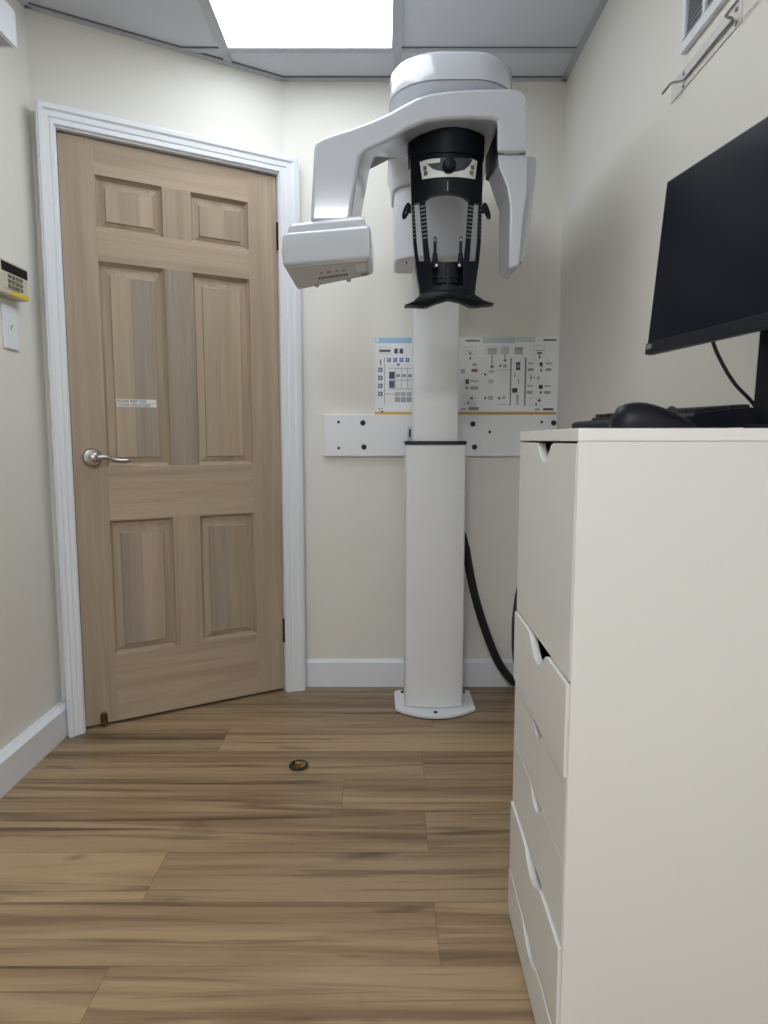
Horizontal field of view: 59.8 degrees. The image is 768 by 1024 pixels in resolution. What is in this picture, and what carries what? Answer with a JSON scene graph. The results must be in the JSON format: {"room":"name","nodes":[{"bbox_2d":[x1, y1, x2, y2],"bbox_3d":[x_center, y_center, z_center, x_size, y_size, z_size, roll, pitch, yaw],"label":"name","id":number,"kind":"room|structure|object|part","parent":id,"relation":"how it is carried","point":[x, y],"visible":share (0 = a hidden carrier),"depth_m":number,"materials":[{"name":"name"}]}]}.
{"room":"radiology room","nodes":[
{"label":"radiology room","id":0,"kind":"room"},
{"bbox_2d":[0,0,61,749],"bbox_3d":[-1.200,-0.162,-0.067,0.100,2.416,4.704,0,6,0],"label":"wall","id":1,"kind":"structure","parent":0,"point":[30,676],"depth_m":2.12,"materials":[{"name":"beige paint"}]},
{"bbox_2d":[0,0,16,47],"bbox_3d":[-1.096,-1.332,1.596,0.110,0.100,0.600,0,6,0],"label":"air conditioner","id":2,"kind":"object","parent":1,"relation":"attached to","point":[8,39],"depth_m":1.86,"materials":[{"name":"white paint"}]},
{"bbox_2d":[0,35,9,45],"bbox_3d":[-1.097,-1.286,1.605,0.086,0.003,0.568,0,6,0],"label":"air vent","id":3,"kind":"object","parent":2,"relation":"in","point":[4,39],"depth_m":1.86,"materials":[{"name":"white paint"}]},
{"bbox_2d":[1,303,18,350],"bbox_3d":[-1.148,-0.566,2.052,0.008,0.131,0.079,0,6,0],"label":"light switch","id":4,"kind":"object","parent":1,"relation":"attached to","point":[9,314],"visible":1,"depth_m":2.04,"materials":[{"name":"white paint"}]},
{"bbox_2d":[0,257,28,301],"bbox_3d":[-1.132,-0.701,2.017,0.038,0.100,0.156,0,6,0],"label":"alarm keypad","id":5,"kind":"object","parent":1,"relation":"attached to","point":[13,277],"visible":1,"depth_m":2.01,"materials":[{"name":"beige plastic"}]},
{"bbox_2d":[0,701,67,798],"bbox_3d":[-1.133,0.979,0.105,0.034,0.112,4.599,0,6,0],"label":"baseboard","id":6,"kind":"structure","parent":1,"relation":"attached to","point":[21,755],"depth_m":2.13,"materials":[{"name":"white paint"}]},
{"bbox_2d":[25,9,283,700],"bbox_3d":[-0.796,-0.444,2.534,0.882,2.416,0.100,-4,7,-30],"label":"wall","id":7,"kind":"structure","parent":0,"point":[72,64],"depth_m":2.33,"materials":[{"name":"beige paint"}]},
{"bbox_2d":[34,99,305,737],"bbox_3d":[-0.727,-0.286,2.474,0.902,2.115,0.053,-4,7,-30],"label":"trim","id":8,"kind":"structure","parent":7,"relation":"attached to","point":[47,114],"depth_m":2.34,"materials":[{"name":"white paint"}]},
{"bbox_2d":[56,132,284,726],"bbox_3d":[-0.731,-0.250,2.475,0.779,2.040,0.098,-4,7,-30],"label":"door","id":9,"kind":"structure","parent":7,"relation":"in","point":[139,466],"depth_m":2.46,"materials":[{"name":"brown wood"}]},
{"bbox_3d":[-0.941,-0.184,2.316,0.119,0.030,0.020,-4,7,-31],"label":"lever","id":10,"kind":"part","parent":9,"relation":"part of","materials":[{"name":"silver metal"}]},
{"bbox_3d":[-0.886,-1.060,2.325,0.220,0.173,0.018,-4,7,-30],"label":"raised panel","id":11,"kind":"part","parent":9,"relation":"part of","materials":[{"name":"brown wood"}]},
{"bbox_3d":[-0.886,-0.516,2.384,0.220,0.703,0.018,-4,7,-30],"label":"raised panel","id":12,"kind":"part","parent":9,"relation":"part of","materials":[{"name":"brown wood"}]},
{"bbox_2d":[116,399,156,407],"bbox_3d":[-0.886,-0.390,2.395,0.137,0.028,0.001,-4,7,-30],"label":"label","id":13,"kind":"object","parent":9,"relation":"attached to","point":[120,402],"visible":1,"depth_m":2.39,"materials":[{"name":"white plastic"}]},
{"bbox_2d":[117,399,145,402],"bbox_3d":[-0.900,-0.396,2.386,0.098,0.009,0.001,-4,7,-30],"label":"print","id":14,"kind":"object","parent":13,"relation":"on","point":[117,399],"depth_m":2.38},
{"bbox_2d":[120,404,149,406],"bbox_3d":[-0.893,-0.382,2.392,0.108,0.009,0.001,-4,7,-29],"label":"print","id":15,"kind":"object","parent":13,"relation":"on","point":[121,404],"depth_m":2.40},
{"bbox_3d":[-0.886,0.270,2.469,0.220,0.492,0.018,-4,7,-30],"label":"raised panel","id":16,"kind":"part","parent":9,"relation":"part of","materials":[{"name":"brown wood"}]},
{"bbox_2d":[95,199,240,647],"bbox_3d":[-0.762,-0.257,2.515,0.764,2.047,0.001,-4,7,-30],"label":"trim","id":17,"kind":"structure","parent":9,"relation":"attached to","point":[95,199],"depth_m":2.46,"materials":[{"name":"brown wood"}]},
{"bbox_3d":[-0.611,-1.077,2.483,0.215,0.173,0.018,-4,7,-30],"label":"raised panel","id":18,"kind":"part","parent":9,"relation":"part of","materials":[{"name":"brown wood"}]},
{"bbox_3d":[-0.611,-0.533,2.542,0.215,0.703,0.018,-4,7,-30],"label":"raised panel","id":19,"kind":"part","parent":9,"relation":"part of","materials":[{"name":"brown wood"}]},
{"bbox_3d":[-0.611,0.253,2.627,0.215,0.492,0.018,-4,7,-30],"label":"raised panel","id":20,"kind":"part","parent":9,"relation":"part of","materials":[{"name":"brown wood"}]},
{"bbox_2d":[0,687,535,1023],"bbox_3d":[-0.222,1.038,0.308,2.057,0.050,5.302,0,6,0],"label":"floor","id":21,"kind":"structure","parent":0,"point":[174,866],"depth_m":1.63,"materials":[{"name":"brown laminate"}]},
{"bbox_2d":[289,760,307,770],"bbox_3d":[-0.273,0.809,2.135,0.063,0.011,0.063,0,6,0],"label":"ring","id":22,"kind":"object","parent":21,"relation":"on","point":[296,765],"visible":1,"depth_m":2.13,"materials":[{"name":"brown metal"}]},
{"bbox_2d":[282,51,535,719],"bbox_3d":[0.072,-0.230,2.207,0.694,2.062,0.872,0,6,0],"label":"machine","id":23,"kind":"object","parent":21,"relation":"on","point":[455,120],"visible":1,"depth_m":1.88,"materials":[{"name":"white plastic"}]},
{"bbox_3d":[-0.151,-0.770,1.885,0.217,0.037,0.320,0,6,0],"label":"tube head lid","id":24,"kind":"part","parent":23,"relation":"part of","materials":[{"name":"white plastic"}]},
{"bbox_3d":[0.111,-0.954,1.893,0.613,0.337,0.270,0,6,0],"label":"rotating arm","id":25,"kind":"part","parent":23,"relation":"part of","materials":[{"name":"white plastic"}]},
{"bbox_3d":[0.197,0.753,2.621,0.310,0.013,0.262,0,6,0],"label":"plate","id":26,"kind":"part","parent":23,"relation":"part of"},
{"bbox_3d":[0.142,-0.722,1.858,0.017,0.084,0.017,0,6,0],"label":"chin rod","id":27,"kind":"part","parent":23,"relation":"part of","materials":[{"name":"black plastic"}]},
{"bbox_3d":[0.175,-0.795,1.876,0.202,0.397,0.092,0,6,0],"label":"head rest frame","id":28,"kind":"part","parent":23,"relation":"part of","materials":[{"name":"black plastic"}]},
{"bbox_3d":[0.178,-0.941,1.833,0.160,0.056,0.040,0,6,0],"label":"control panel","id":29,"kind":"part","parent":23,"relation":"part of","materials":[{"name":"white plastic"}]},
{"bbox_3d":[0.176,-0.937,1.806,0.039,0.040,0.028,0,6,0],"label":"control knob","id":30,"kind":"part","parent":23,"relation":"part of","materials":[{"name":"black plastic"}]},
{"bbox_3d":[0.213,-0.722,1.858,0.017,0.084,0.017,0,6,0],"label":"chin rod","id":31,"kind":"part","parent":23,"relation":"part of","materials":[{"name":"black plastic"}]},
{"bbox_2d":[464,532,514,686],"bbox_3d":[0.546,0.397,2.624,0.230,0.720,0.560,-6,8,-43],"label":"cable sleeve","id":32,"kind":"object","parent":23,"relation":"hanging from","point":[468,564],"visible":0.45,"depth_m":2.74,"materials":[{"name":"black plastic"}]},
{"bbox_3d":[0.357,-0.830,1.881,0.110,0.328,0.202,0,6,0],"label":"sensor arm","id":33,"kind":"part","parent":23,"relation":"part of","materials":[{"name":"white plastic"}]},
{"bbox_2d":[511,588,516,665],"bbox_3d":[0.391,0.384,1.471,0.224,1.007,0.040,-1,6,-8],"label":"power cord","id":34,"kind":"object","parent":21,"relation":"on","point":[515,598],"visible":0.13,"depth_m":1.45,"materials":[{"name":"black rubber"}]},
{"bbox_2d":[508,428,767,1023],"bbox_3d":[0.481,0.385,1.199,0.426,1.056,0.435,0,6,1],"label":"base cabinet","id":35,"kind":"object","parent":21,"relation":"on","point":[638,884],"visible":1,"depth_m":0.99,"materials":[{"name":"white wood"}]},
{"bbox_3d":[0.275,0.846,1.252,0.014,0.096,0.421,0,6,1],"label":"drawer","id":36,"kind":"part","parent":35,"relation":"part of","materials":[{"name":"white wood"}]},
{"bbox_3d":[0.276,0.720,1.238,0.014,0.150,0.421,0,6,1],"label":"drawer","id":37,"kind":"part","parent":35,"relation":"part of","materials":[{"name":"white wood"}]},
{"bbox_3d":[0.281,0.576,1.223,0.014,0.133,0.421,0,6,1],"label":"drawer","id":38,"kind":"part","parent":35,"relation":"part of","materials":[{"name":"white wood"}]},
{"bbox_3d":[0.281,0.442,1.208,0.014,0.135,0.421,0,6,1],"label":"drawer","id":39,"kind":"part","parent":35,"relation":"part of","materials":[{"name":"white wood"}]},
{"bbox_3d":[0.276,0.301,1.193,0.014,0.144,0.421,0,6,1],"label":"drawer","id":40,"kind":"part","parent":35,"relation":"part of","materials":[{"name":"white wood"}]},
{"bbox_3d":[0.280,0.053,1.166,0.014,0.346,0.421,0,6,1],"label":"cabinet door","id":41,"kind":"part","parent":35,"relation":"part of","materials":[{"name":"white wood"}]},
{"bbox_3d":[0.484,-0.131,1.143,0.420,0.018,0.435,0,6,1],"label":"panel","id":42,"kind":"part","parent":35,"relation":"part of","materials":[{"name":"white laminate"}]},
{"bbox_2d":[608,402,695,427],"bbox_3d":[0.392,-0.142,0.976,0.120,0.036,0.060,0,6,0],"label":"computer mouse","id":43,"kind":"object","parent":35,"relation":"on","point":[635,414],"visible":1,"depth_m":0.95,"materials":[{"name":"black plastic"}]},
{"bbox_2d":[571,404,752,428],"bbox_3d":[0.481,-0.164,1.181,0.169,0.041,0.273,-2,6,-17],"label":"keyboard","id":44,"kind":"object","parent":35,"relation":"on","point":[738,415],"visible":0.41,"depth_m":1.06,"materials":[{"name":"black plastic"}]},
{"bbox_2d":[645,116,767,427],"bbox_3d":[0.606,-0.343,0.981,0.186,0.440,0.492,-1,6,-9],"label":"computer monitor","id":45,"kind":"object","parent":35,"relation":"on","point":[711,281],"visible":0.98,"depth_m":1.04,"materials":[{"name":"black plastic"}]},
{"bbox_2d":[27,0,599,75],"bbox_3d":[-0.222,-1.422,0.069,2.057,0.060,5.245,0,6,0],"label":"ceiling","id":46,"kind":"structure","parent":0,"point":[533,37],"depth_m":2.27,"materials":[{"name":"tile"}]},
{"bbox_2d":[206,0,395,49],"bbox_3d":[-0.261,-1.579,1.775,0.597,0.010,1.195,0,6,0],"label":"recessed light","id":47,"kind":"object","parent":46,"relation":"in","point":[241,24],"visible":1,"depth_m":2.23,"materials":[{"name":"plastic"}]},
{"bbox_2d":[283,82,565,658],"bbox_3d":[0.208,-0.468,2.761,1.194,2.416,0.100,0,6,0],"label":"wall","id":48,"kind":"structure","parent":0,"point":[354,505],"depth_m":2.71,"materials":[{"name":"beige paint"}]},
{"bbox_2d":[306,659,513,686],"bbox_3d":[0.180,0.681,2.828,1.049,0.117,0.014,0,6,0],"label":"baseboard","id":49,"kind":"structure","parent":48,"relation":"attached to","point":[319,672],"depth_m":2.82,"materials":[{"name":"white paint"}]},
{"bbox_2d":[375,338,482,414],"bbox_3d":[0.182,-0.545,2.694,0.440,0.310,0.002,0,6,0],"label":"poster","id":50,"kind":"object","parent":48,"relation":"attached to","point":[393,356],"visible":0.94,"depth_m":2.69,"materials":[{"name":"white paper"}]},
{"bbox_2d":[324,415,557,455],"bbox_3d":[0.229,-0.311,2.716,0.947,0.167,0.022,0,6,0],"label":"wall mounting plate","id":51,"kind":"object","parent":48,"relation":"attached to","point":[344,435],"visible":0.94,"depth_m":2.71,"materials":[{"name":"white metal"}]},
{"bbox_2d":[459,337,558,414],"bbox_3d":[0.486,-0.549,2.699,0.438,0.312,0.002,0,6,0],"label":"poster","id":52,"kind":"object","parent":48,"relation":"attached to","point":[520,374],"visible":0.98,"depth_m":2.70,"materials":[{"name":"white paper"}]},
{"bbox_2d":[557,0,767,429],"bbox_3d":[0.757,-0.186,0.154,0.100,2.416,5.145,0,6,0],"label":"wall","id":53,"kind":"structure","parent":0,"point":[625,139],"depth_m":1.89,"materials":[{"name":"beige paint"}]},
{"bbox_2d":[18,0,607,81],"bbox_3d":[-0.222,-1.395,0.072,1.857,0.011,5.045,0,6,0],"label":"trim","id":54,"kind":"structure","parent":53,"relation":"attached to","point":[24,3],"depth_m":2.39,"materials":[{"name":"metal"}]},
{"bbox_2d":[661,0,742,103],"bbox_3d":[0.688,-1.000,1.419,0.034,0.047,0.436,0,6,0],"label":"hook rail","id":55,"kind":"object","parent":53,"relation":"attached to","point":[732,20],"visible":1,"depth_m":1.44,"materials":[{"name":"white metal"}]},
{"bbox_2d":[680,0,726,54],"bbox_3d":[0.699,-1.196,1.314,0.012,0.304,0.470,0,6,0],"label":"air vent","id":56,"kind":"object","parent":53,"relation":"in","point":[701,13],"visible":1,"depth_m":1.50,"materials":[{"name":"white paint"}]}
]}

